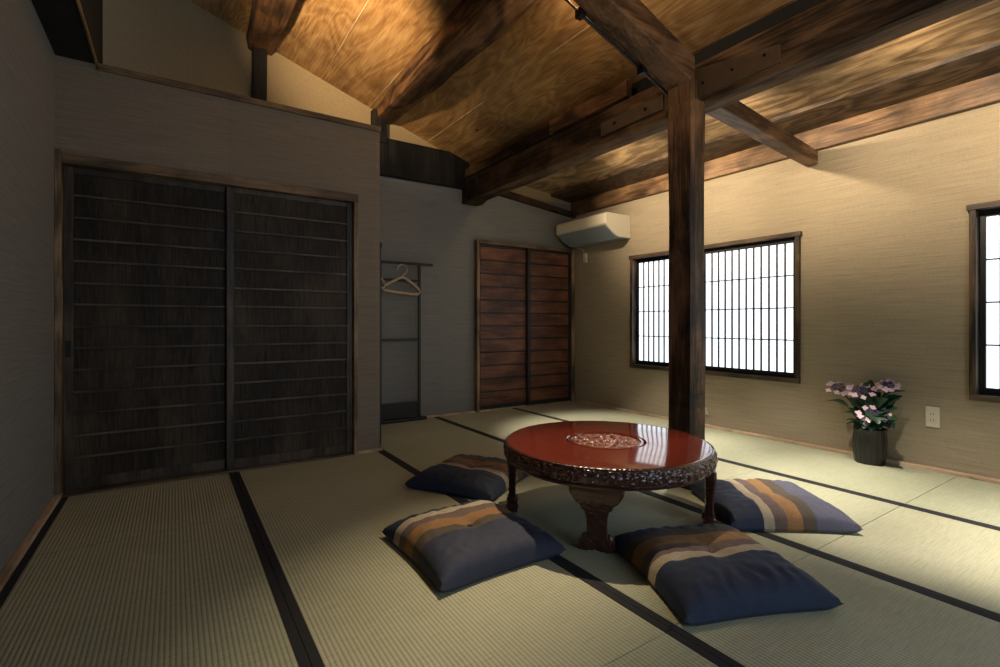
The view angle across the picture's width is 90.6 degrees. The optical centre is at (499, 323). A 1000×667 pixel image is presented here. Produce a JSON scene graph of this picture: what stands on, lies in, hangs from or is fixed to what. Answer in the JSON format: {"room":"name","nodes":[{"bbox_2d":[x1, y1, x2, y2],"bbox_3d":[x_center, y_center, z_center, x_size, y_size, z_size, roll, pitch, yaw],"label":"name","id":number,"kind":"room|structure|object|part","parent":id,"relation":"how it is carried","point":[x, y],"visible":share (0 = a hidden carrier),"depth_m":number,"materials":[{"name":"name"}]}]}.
{"room":"japanese tatami room","nodes":[
{"label":"japanese tatami room","id":0,"kind":"room"},
{"bbox_2d":[0,0,54,572],"bbox_3d":[-1.279,-0.218,0.908,0.108,2.344,5.985,0,0,-33],"label":"wall","id":1,"kind":"structure","parent":0,"point":[27,56],"depth_m":2.04,"materials":[{"name":"beige paint"}]},
{"bbox_2d":[0,493,61,591],"bbox_3d":[-0.933,0.918,0.508,0.029,0.072,4.936,0,0,-33],"label":"baseboard","id":2,"kind":"structure","parent":1,"relation":"attached to","point":[8,570],"depth_m":1.99,"materials":[{"name":"brown wood"}]},
{"bbox_2d":[54,149,62,494],"bbox_3d":[-2.299,0.000,2.576,0.025,1.800,0.072,0,0,-33],"label":"trim","id":3,"kind":"structure","parent":1,"relation":"attached to","point":[58,166],"depth_m":2.55,"materials":[{"name":"brown wood"}]},
{"bbox_2d":[31,0,102,63],"bbox_3d":[-0.983,-1.974,0.629,0.259,1.167,5.193,0,0,-33],"label":"beam","id":4,"kind":"structure","parent":1,"relation":"on","point":[61,21],"depth_m":2.39,"materials":[{"name":"black wood"}]},
{"bbox_2d":[55,55,379,450],"bbox_3d":[-1.595,-0.218,3.061,1.735,2.344,0.054,0,0,-33],"label":"wall","id":5,"kind":"structure","parent":0,"point":[100,114],"depth_m":3.04,"materials":[{"name":"beige paint"}]},
{"bbox_2d":[76,0,97,64],"bbox_3d":[-0.809,-1.392,0.599,0.010,0.014,4.950,0,0,-33],"label":"trim","id":6,"kind":"structure","parent":5,"relation":"attached to","point":[77,1],"depth_m":2.34,"materials":[{"name":"brown wood"}]},
{"bbox_2d":[63,166,225,490],"bbox_3d":[-1.984,0.028,2.839,0.790,1.722,0.032,0,0,-33],"label":"door","id":7,"kind":"structure","parent":5,"relation":"in","point":[144,258],"depth_m":2.80,"materials":[{"name":"brown wood"}]},
{"bbox_3d":[-2.291,0.135,2.625,0.025,0.090,0.005,0,0,-33],"label":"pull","id":8,"kind":"part","parent":7,"relation":"part of","materials":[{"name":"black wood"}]},
{"bbox_3d":[-1.986,-0.817,2.842,0.709,0.032,0.025,0,0,-33],"label":"rail","id":9,"kind":"part","parent":7,"relation":"part of","materials":[{"name":"brown wood"}]},
{"bbox_3d":[-1.986,0.860,2.842,0.709,0.058,0.025,0,0,-33],"label":"rail","id":10,"kind":"part","parent":7,"relation":"part of","materials":[{"name":"black wood"}]},
{"bbox_2d":[62,452,354,496],"bbox_3d":[-1.659,0.922,3.003,1.534,0.065,0.081,0,0,-33],"label":"trim","id":11,"kind":"structure","parent":5,"relation":"attached to","point":[220,471],"depth_m":2.86,"materials":[{"name":"brown wood"}]},
{"bbox_2d":[61,152,357,202],"bbox_3d":[-1.652,-0.860,3.027,1.551,0.053,0.111,0,0,-33],"label":"trim","id":12,"kind":"structure","parent":5,"relation":"attached to","point":[67,159],"depth_m":2.88,"materials":[{"name":"brown wood"}]},
{"bbox_2d":[97,63,380,131],"bbox_3d":[-1.508,-1.377,3.087,1.570,0.035,0.034,0,0,-33],"label":"trim","id":13,"kind":"structure","parent":5,"relation":"attached to","point":[100,67],"depth_m":2.98,"materials":[{"name":"brown wood"}]},
{"bbox_2d":[226,186,351,469],"bbox_3d":[-1.345,0.028,3.219,0.765,1.722,0.032,0,0,-33],"label":"door","id":14,"kind":"structure","parent":5,"relation":"in","point":[289,257],"depth_m":3.20,"materials":[{"name":"brown wood"}]},
{"bbox_3d":[-1.347,-0.817,3.222,0.684,0.032,0.025,0,0,-33],"label":"rail","id":15,"kind":"part","parent":14,"relation":"part of","materials":[{"name":"brown wood"}]},
{"bbox_3d":[-1.347,0.860,3.222,0.684,0.058,0.025,0,0,-33],"label":"rail","id":16,"kind":"part","parent":14,"relation":"part of","materials":[{"name":"black wood"}]},
{"bbox_2d":[352,202,357,452],"bbox_3d":[-1.007,0.016,3.430,0.031,1.768,0.068,0,0,-33],"label":"trim","id":17,"kind":"structure","parent":5,"relation":"attached to","point":[354,204],"depth_m":3.40,"materials":[{"name":"brown wood"}]},
{"bbox_2d":[355,448,382,454],"bbox_3d":[-0.918,0.919,3.459,0.195,0.070,0.027,0,0,-33],"label":"baseboard","id":18,"kind":"structure","parent":5,"relation":"attached to","point":[375,449],"depth_m":3.45,"materials":[{"name":"brown wood"}]},
{"bbox_2d":[103,0,572,419],"bbox_3d":[-1.057,-0.872,4.574,4.514,3.652,0.108,0,0,-33],"label":"wall","id":19,"kind":"structure","parent":0,"point":[420,222],"depth_m":4.61,"materials":[{"name":"beige paint"}]},
{"bbox_2d":[380,138,467,189],"bbox_3d":[-0.848,-1.508,4.621,1.224,0.335,0.081,0,0,-33],"label":"tie beam","id":20,"kind":"structure","parent":19,"relation":"attached to","point":[402,160],"depth_m":4.65,"materials":[{"name":"brown wood"}]},
{"bbox_2d":[371,108,386,143],"bbox_3d":[-1.092,-1.764,4.452,0.126,0.288,0.094,0,0,-33],"label":"post","id":21,"kind":"object","parent":20,"relation":"on","point":[375,120],"visible":0.42,"depth_m":4.42,"materials":[{"name":"brown wood"}]},
{"bbox_2d":[474,239,479,412],"bbox_3d":[-0.233,0.025,5.016,0.030,1.750,0.061,0,0,-33],"label":"trim","id":22,"kind":"structure","parent":19,"relation":"attached to","point":[477,241],"depth_m":5.00,"materials":[{"name":"brown wood"}]},
{"bbox_2d":[427,401,569,417],"bbox_3d":[-0.263,0.919,5.012,2.635,0.070,0.036,0,0,-33],"label":"baseboard","id":23,"kind":"structure","parent":19,"relation":"attached to","point":[473,411],"depth_m":5.05,"materials":[{"name":"brown wood"}]},
{"bbox_2d":[480,244,525,409],"bbox_3d":[0.043,0.035,5.214,0.654,1.698,0.025,0,0,-33],"label":"door","id":24,"kind":"structure","parent":19,"relation":"in","point":[502,268],"depth_m":5.20,"materials":[{"name":"red wood"}]},
{"bbox_3d":[0.043,-0.801,5.214,0.591,0.027,0.023,0,0,-33],"label":"rail","id":25,"kind":"part","parent":24,"relation":"part of","materials":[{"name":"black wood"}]},
{"bbox_3d":[0.043,0.861,5.214,0.591,0.045,0.023,0,0,-33],"label":"rail","id":26,"kind":"part","parent":24,"relation":"part of","materials":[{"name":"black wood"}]},
{"bbox_2d":[480,239,571,252],"bbox_3d":[0.293,-0.833,5.363,1.230,0.036,0.061,0,0,-33],"label":"trim","id":27,"kind":"structure","parent":19,"relation":"attached to","point":[489,242],"depth_m":5.30,"materials":[{"name":"brown wood"}]},
{"bbox_2d":[499,191,575,218],"bbox_3d":[0.316,-1.337,5.399,1.323,0.224,0.063,0,0,-33],"label":"rail","id":28,"kind":"object","parent":19,"relation":"attached to","point":[509,195],"visible":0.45,"depth_m":5.42,"materials":[{"name":"brown wood"}]},
{"bbox_2d":[526,248,570,404],"bbox_3d":[0.553,0.035,5.518,0.626,1.698,0.025,0,0,-33],"label":"door","id":29,"kind":"structure","parent":19,"relation":"in","point":[548,272],"depth_m":5.51,"materials":[{"name":"red wood"}]},
{"bbox_3d":[0.553,-0.801,5.518,0.544,0.027,0.023,0,0,-33],"label":"rail","id":30,"kind":"part","parent":29,"relation":"part of","materials":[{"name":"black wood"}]},
{"bbox_3d":[0.553,0.861,5.518,0.544,0.045,0.023,0,0,-33],"label":"rail","id":31,"kind":"part","parent":29,"relation":"part of","materials":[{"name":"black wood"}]},
{"bbox_2d":[570,248,574,401],"bbox_3d":[0.826,0.018,5.713,0.045,1.764,0.065,0,0,-33],"label":"trim","id":32,"kind":"structure","parent":19,"relation":"attached to","point":[573,249],"depth_m":5.69,"materials":[{"name":"brown wood"}]},
{"bbox_2d":[462,0,992,205],"bbox_3d":[1.302,-1.321,2.562,0.199,0.256,5.904,0,0,-33],"label":"beam","id":33,"kind":"structure","parent":19,"relation":"attached to","point":[829,32],"depth_m":2.51,"materials":[{"name":"brown wood"}]},
{"bbox_2d":[465,125,552,177],"bbox_3d":[0.030,-1.497,4.386,0.054,0.101,1.350,0,0,-33],"label":"plank","id":34,"kind":"object","parent":33,"relation":"on","point":[542,134],"visible":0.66,"depth_m":4.26,"materials":[{"name":"brown wood"}]},
{"bbox_2d":[549,79,631,134],"bbox_3d":[0.609,-1.508,3.474,0.054,0.123,0.774,0,0,-33],"label":"plank","id":35,"kind":"object","parent":33,"relation":"on","point":[622,91],"visible":1,"depth_m":3.40,"materials":[{"name":"brown wood"}]},
{"bbox_3d":[0.830,-1.307,3.133,0.025,0.086,0.507,0,0,-33],"label":"splice plate","id":36,"kind":"part","parent":33,"relation":"part of","materials":[{"name":"brown wood"}]},
{"bbox_3d":[1.209,-1.325,2.558,0.025,0.167,0.479,0,0,-33],"label":"splice plate","id":37,"kind":"part","parent":33,"relation":"part of","materials":[{"name":"brown wood"}]},
{"bbox_2d":[706,101,817,165],"bbox_3d":[1.742,-1.232,3.203,1.330,0.154,0.104,0,0,-37],"label":"cross beam","id":38,"kind":"structure","parent":33,"relation":"attached to","point":[737,115],"depth_m":3.12,"materials":[{"name":"brown wood"}]},
{"bbox_2d":[632,0,826,95],"bbox_3d":[1.357,-1.512,2.582,0.040,0.144,5.877,0,0,-33],"label":"trim","id":39,"kind":"structure","parent":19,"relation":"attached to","point":[797,7],"depth_m":2.61,"materials":[{"name":"brown wood"}]},
{"bbox_3d":[-2.084,-1.467,3.806,1.738,0.126,0.081,0,0,-33],"label":"tie beam","id":40,"kind":"structure","parent":19,"relation":"attached to","visible":0},
{"bbox_2d":[252,46,266,100],"bbox_3d":[-1.907,-1.784,3.914,0.099,0.788,0.094,0,0,-33],"label":"post","id":41,"kind":"object","parent":40,"relation":"on","point":[259,55],"visible":0.5,"depth_m":3.87,"materials":[{"name":"brown wood"}]},
{"bbox_2d":[189,0,796,166],"bbox_3d":[0.023,-2.133,1.713,3.223,1.147,6.075,0,0,-33],"label":"ceiling","id":42,"kind":"structure","parent":0,"point":[549,62],"depth_m":3.50,"materials":[{"name":"brown wood"}]},
{"bbox_2d":[246,0,296,55],"bbox_3d":[-0.311,-2.203,1.498,0.258,0.237,5.904,0,0,-33],"label":"log purlin","id":43,"kind":"object","parent":42,"relation":"attached to","point":[268,19],"visible":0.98,"depth_m":3.51,"materials":[{"name":"brown wood"}]},
{"bbox_2d":[375,0,536,123],"bbox_3d":[0.521,-1.856,2.047,0.265,0.225,5.904,0,0,-33],"label":"log purlin","id":44,"kind":"object","parent":42,"relation":"attached to","point":[472,26],"visible":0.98,"depth_m":3.21,"materials":[{"name":"brown wood"}]},
{"bbox_2d":[525,0,999,202],"bbox_3d":[1.907,-1.503,2.944,1.386,0.218,5.877,0,0,-33],"label":"ceiling","id":45,"kind":"structure","parent":0,"point":[962,48],"depth_m":3.09,"materials":[{"name":"brown wood"}]},
{"bbox_2d":[573,102,999,478],"bbox_3d":[2.490,-0.333,3.393,0.108,2.574,5.985,0,0,-33],"label":"wall","id":46,"kind":"structure","parent":0,"point":[882,219],"depth_m":3.37,"materials":[{"name":"beige paint"}]},
{"bbox_2d":[575,247,586,262],"bbox_3d":[0.919,-0.801,5.644,0.037,0.227,0.194,0,0,-33],"label":"power outlet","id":47,"kind":"object","parent":46,"relation":"attached to","point":[584,254],"visible":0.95,"depth_m":5.58,"materials":[{"name":"beige plastic"}]},
{"bbox_2d":[556,212,629,247],"bbox_3d":[0.977,-0.982,5.262,0.360,0.242,0.749,0,0,-33],"label":"air conditioner","id":48,"kind":"object","parent":46,"relation":"attached to","point":[605,227],"visible":1,"depth_m":5.07,"materials":[{"name":"beige plastic"}]},
{"bbox_2d":[570,237,626,247],"bbox_3d":[1.037,-0.867,5.303,0.153,0.013,0.711,0,0,-33],"label":"grille","id":49,"kind":"object","parent":48,"relation":"attached to","point":[606,239],"depth_m":5.25,"materials":[{"name":"grey plastic"}]},
{"bbox_2d":[629,231,801,383],"bbox_3d":[1.804,-0.119,4.369,0.098,1.131,1.651,0,0,-33],"label":"window","id":50,"kind":"structure","parent":46,"relation":"in","point":[752,286],"depth_m":4.10,"materials":[{"name":"white paper"}]},
{"bbox_3d":[1.614,-0.119,4.705,0.022,1.063,0.798,0,0,-33],"label":"shoji sash","id":51,"kind":"part","parent":50,"relation":"part of","materials":[{"name":"white paper"}]},
{"bbox_3d":[1.618,-0.119,4.708,0.002,1.015,0.764,0,0,-33],"label":"paper pane","id":52,"kind":"part","parent":50,"relation":"part of","materials":[{"name":"white paper"}]},
{"bbox_3d":[2.018,-0.119,4.050,0.022,1.063,0.798,0,0,-33],"label":"shoji sash","id":53,"kind":"part","parent":50,"relation":"part of","materials":[{"name":"white paper"}]},
{"bbox_3d":[2.022,-0.119,4.053,0.002,1.015,0.764,0,0,-33],"label":"paper pane","id":54,"kind":"part","parent":50,"relation":"part of","materials":[{"name":"white paper"}]},
{"bbox_2d":[571,73,999,215],"bbox_3d":[2.456,-1.335,3.306,0.045,0.171,5.877,0,0,-33],"label":"ceiling beam","id":55,"kind":"structure","parent":46,"relation":"attached to","point":[985,91],"depth_m":3.37,"materials":[{"name":"brown wood"}]},
{"bbox_2d":[575,399,999,483],"bbox_3d":[2.459,0.917,3.309,0.036,0.074,5.877,0,0,-33],"label":"baseboard","id":56,"kind":"structure","parent":46,"relation":"attached to","point":[924,467],"depth_m":3.54,"materials":[{"name":"brown wood"}]},
{"bbox_2d":[925,406,939,427],"bbox_3d":[2.654,0.573,3.034,0.013,0.126,0.069,0,0,-33],"label":"power outlet","id":57,"kind":"object","parent":46,"relation":"attached to","point":[932,414],"visible":1,"depth_m":3.03,"materials":[{"name":"beige plastic"}]},
{"bbox_2d":[966,200,999,402],"bbox_3d":[3.215,-0.123,2.229,0.098,1.138,1.643,0,0,-33],"label":"window","id":58,"kind":"structure","parent":46,"relation":"in","point":[984,218],"depth_m":2.86,"materials":[{"name":"brown wood"}]},
{"bbox_3d":[3.217,-0.123,2.230,0.093,1.131,1.622,0,0,-33],"label":"casing","id":59,"kind":"part","parent":58,"relation":"part of","materials":[{"name":"brown wood"}]},
{"bbox_3d":[3.026,-0.123,2.563,0.022,1.070,0.795,0,0,-33],"label":"shoji sash","id":60,"kind":"part","parent":58,"relation":"part of","materials":[{"name":"white paper"}]},
{"bbox_3d":[3.031,-0.123,2.566,0.002,1.023,0.760,0,0,-33],"label":"paper pane","id":61,"kind":"part","parent":58,"relation":"part of","materials":[{"name":"white paper"}]},
{"bbox_3d":[0.635,1.017,2.106,4.676,0.126,6.147,0,0,-33],"label":"floor","id":62,"kind":"structure","parent":0,"visible":0},
{"bbox_2d":[23,472,249,557],"bbox_3d":[-1.720,0.925,2.442,0.786,0.054,0.785,0,0,-33],"label":"mat","id":63,"kind":"object","parent":62,"relation":"on","point":[77,521],"visible":0.77,"depth_m":2.35,"materials":[{"name":"beige wicker"}]},
{"bbox_2d":[0,514,311,666],"bbox_3d":[-1.008,0.925,1.362,0.786,0.054,1.798,0,0,-33],"label":"mat","id":64,"kind":"object","parent":62,"relation":"on","point":[210,594],"visible":1,"depth_m":1.57,"materials":[{"name":"beige wicker"}]},
{"bbox_2d":[380,417,506,472],"bbox_3d":[-0.536,0.925,3.834,0.881,0.054,1.626,0,0,-33],"label":"mat","id":65,"kind":"object","parent":62,"relation":"on","point":[419,445],"visible":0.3,"depth_m":3.71,"materials":[{"name":"beige plant"}]},
{"bbox_2d":[380,242,432,444],"bbox_3d":[-0.952,0.151,4.194,0.412,1.499,1.119,0,0,12],"label":"clothes rack","id":66,"kind":"object","parent":65,"relation":"on","point":[398,410],"visible":0.66,"depth_m":4.52,"materials":[{"name":"black metal"}]},
{"bbox_3d":[-0.912,0.801,4.514,0.378,0.117,0.007,0,0,-33],"label":"skirt panel","id":67,"kind":"part","parent":66,"relation":"part of","materials":[{"name":"black wood"}]},
{"bbox_2d":[382,264,419,295],"bbox_3d":[-0.898,-0.402,4.502,0.380,0.286,0.023,0,0,-33],"label":"hanger","id":68,"kind":"object","parent":66,"relation":"hanging from","point":[400,277],"visible":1,"depth_m":4.50,"materials":[{"name":"brown wood"}]},
{"bbox_3d":[-0.898,-0.346,4.502,0.380,0.172,0.023,0,0,-33],"label":"shoulder frame","id":69,"kind":"part","parent":68,"relation":"part of","materials":[{"name":"brown wood"}]},
{"bbox_2d":[234,451,670,666],"bbox_3d":[-0.552,0.925,2.221,0.917,0.054,2.441,0,0,-33],"label":"mat","id":70,"kind":"object","parent":62,"relation":"on","point":[353,598],"visible":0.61,"depth_m":1.64,"materials":[{"name":"beige wicker"}]},
{"bbox_2d":[382,500,565,591],"bbox_3d":[-0.121,0.842,1.995,0.540,0.110,0.558,0,0,-33],"label":"floor cushion","id":71,"kind":"object","parent":70,"relation":"on","point":[456,547],"visible":1,"depth_m":1.86,"materials":[{"name":"fabric"}]},
{"bbox_2d":[438,408,563,440],"bbox_3d":[0.242,0.925,4.283,0.910,0.054,1.734,0,0,-33],"label":"mat","id":72,"kind":"object","parent":62,"relation":"on","point":[499,424],"visible":0.34,"depth_m":4.59,"materials":[{"name":"beige plant"}]},
{"bbox_2d":[516,402,667,427],"bbox_3d":[0.924,0.925,4.841,0.839,0.054,1.554,0,0,-33],"label":"mat","id":73,"kind":"object","parent":62,"relation":"on","point":[566,411],"visible":0.39,"depth_m":4.89,"materials":[{"name":"beige plant"}]},
{"bbox_2d":[456,475,813,627],"bbox_3d":[0.390,0.925,2.429,0.881,0.054,1.734,0,0,-33],"label":"mat","id":74,"kind":"object","parent":62,"relation":"on","point":[550,507],"visible":0.24,"depth_m":2.20,"materials":[{"name":"beige wicker"}]},
{"bbox_2d":[405,454,527,500],"bbox_3d":[-0.161,0.847,2.822,0.540,0.101,0.558,0,0,26],"label":"floor cushion","id":75,"kind":"object","parent":74,"relation":"on","point":[476,477],"visible":0.95,"depth_m":2.65,"materials":[{"name":"fabric"}]},
{"bbox_2d":[503,421,717,553],"bbox_3d":[0.489,0.717,2.287,0.982,0.364,0.982,0,0,-33],"label":"round table","id":76,"kind":"object","parent":74,"relation":"on","point":[599,461],"visible":1,"depth_m":2.01,"materials":[{"name":"red paint"}]},
{"bbox_3d":[0.060,0.762,2.402,0.057,0.273,0.214,0,0,2],"label":"leg","id":77,"kind":"part","parent":76,"relation":"part of","materials":[{"name":"paint"}]},
{"bbox_3d":[0.383,0.762,1.952,0.214,0.274,0.088,0,0,17],"label":"leg","id":78,"kind":"part","parent":76,"relation":"part of","materials":[{"name":"paint"}]},
{"bbox_3d":[0.489,0.620,2.287,0.896,0.013,0.896,0,0,-33],"label":"moulding","id":79,"kind":"part","parent":76,"relation":"part of","materials":[{"name":"paint"}]},
{"bbox_3d":[0.921,0.762,2.178,0.057,0.273,0.214,0,0,19],"label":"leg","id":80,"kind":"part","parent":76,"relation":"part of","materials":[{"name":"paint"}]},
{"bbox_2d":[614,523,843,625],"bbox_3d":[0.755,0.843,1.768,0.540,0.108,0.567,0,0,-10],"label":"floor cushion","id":81,"kind":"object","parent":74,"relation":"on","point":[709,573],"visible":0.99,"depth_m":1.59,"materials":[{"name":"fabric"}]},
{"bbox_2d":[603,629,731,666],"bbox_3d":[0.799,0.925,0.171,0.917,0.054,2.464,0,0,-33],"label":"mat","id":82,"kind":"object","parent":62,"relation":"on","point":[671,649],"visible":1,"depth_m":1.34,"materials":[{"name":"beige wicker"}]},
{"bbox_2d":[645,459,756,496],"bbox_3d":[0.968,0.925,3.182,0.910,0.054,0.898,0,0,-33],"label":"mat","id":83,"kind":"object","parent":62,"relation":"on","point":[724,469],"visible":0.18,"depth_m":2.99,"materials":[{"name":"beige plant"}]},
{"bbox_2d":[668,78,704,489],"bbox_3d":[1.042,-0.212,2.758,0.138,2.225,0.166,0,0,-33],"label":"timber post","id":84,"kind":"object","parent":83,"relation":"on","point":[686,107],"visible":0.88,"depth_m":2.70,"materials":[{"name":"brown wood"}]},
{"bbox_2d":[573,0,694,96],"bbox_3d":[-0.181,-1.864,1.982,2.908,1.124,0.200,0,0,-33],"label":"ceiling beam","id":85,"kind":"structure","parent":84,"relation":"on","point":[629,24],"depth_m":2.52,"materials":[{"name":"brown wood"}]},
{"bbox_2d":[565,0,667,94],"bbox_3d":[-0.220,-1.781,2.033,2.812,0.971,0.045,0,0,-33],"label":"rod","id":86,"kind":"object","parent":85,"relation":"attached to","point":[580,14],"visible":0.94,"depth_m":2.56,"materials":[{"name":"black metal"}]},
{"bbox_2d":[662,469,901,550],"bbox_3d":[1.415,0.925,2.504,0.910,0.054,0.722,0,0,-33],"label":"mat","id":87,"kind":"object","parent":62,"relation":"on","point":[863,509],"visible":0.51,"depth_m":2.46,"materials":[{"name":"beige wicker"}]},
{"bbox_2d":[688,478,864,532],"bbox_3d":[1.276,0.846,2.374,0.558,0.103,0.540,0,0,3],"label":"floor cushion","id":88,"kind":"object","parent":87,"relation":"on","point":[757,504],"visible":0.95,"depth_m":2.18,"materials":[{"name":"fabric"}]},
{"bbox_2d":[705,427,956,504],"bbox_3d":[1.850,0.925,3.437,0.839,0.054,1.802,0,0,-33],"label":"mat","id":89,"kind":"object","parent":62,"relation":"on","point":[895,483],"visible":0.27,"depth_m":3.09,"materials":[{"name":"beige plant"}]},
{"bbox_2d":[825,378,903,465],"bbox_3d":[2.326,0.626,3.191,0.307,0.548,0.465,0,0,-33],"label":"hydrangea","id":90,"kind":"object","parent":89,"relation":"on","point":[870,442],"visible":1,"depth_m":3.13,"materials":[{"name":"green plant"}]},
{"bbox_2d":[853,425,887,465],"bbox_3d":[2.394,0.787,3.201,0.184,0.225,0.184,0,0,-33],"label":"pot","id":91,"kind":"object","parent":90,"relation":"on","point":[869,448],"depth_m":3.13,"materials":[{"name":"black ceramic"}]},
{"bbox_2d":[670,552,999,666],"bbox_3d":[1.549,0.925,0.671,0.881,0.054,2.472,0,0,-33],"label":"mat","id":92,"kind":"object","parent":62,"relation":"on","point":[882,621],"visible":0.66,"depth_m":1.44,"materials":[{"name":"beige wicker"}]},
{"bbox_2d":[814,505,999,617],"bbox_3d":[2.297,0.925,1.167,0.910,0.054,2.477,0,0,-33],"label":"mat","id":93,"kind":"object","parent":62,"relation":"on","point":[957,560],"visible":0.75,"depth_m":1.94,"materials":[{"name":"beige wicker"}]},
{"bbox_2d":[903,476,999,528],"bbox_3d":[3.029,0.925,1.649,0.839,0.054,2.477,0,0,-33],"label":"mat","id":94,"kind":"object","parent":62,"relation":"on","point":[976,501],"visible":0.72,"depth_m":2.50,"materials":[{"name":"beige plant"}]}
]}

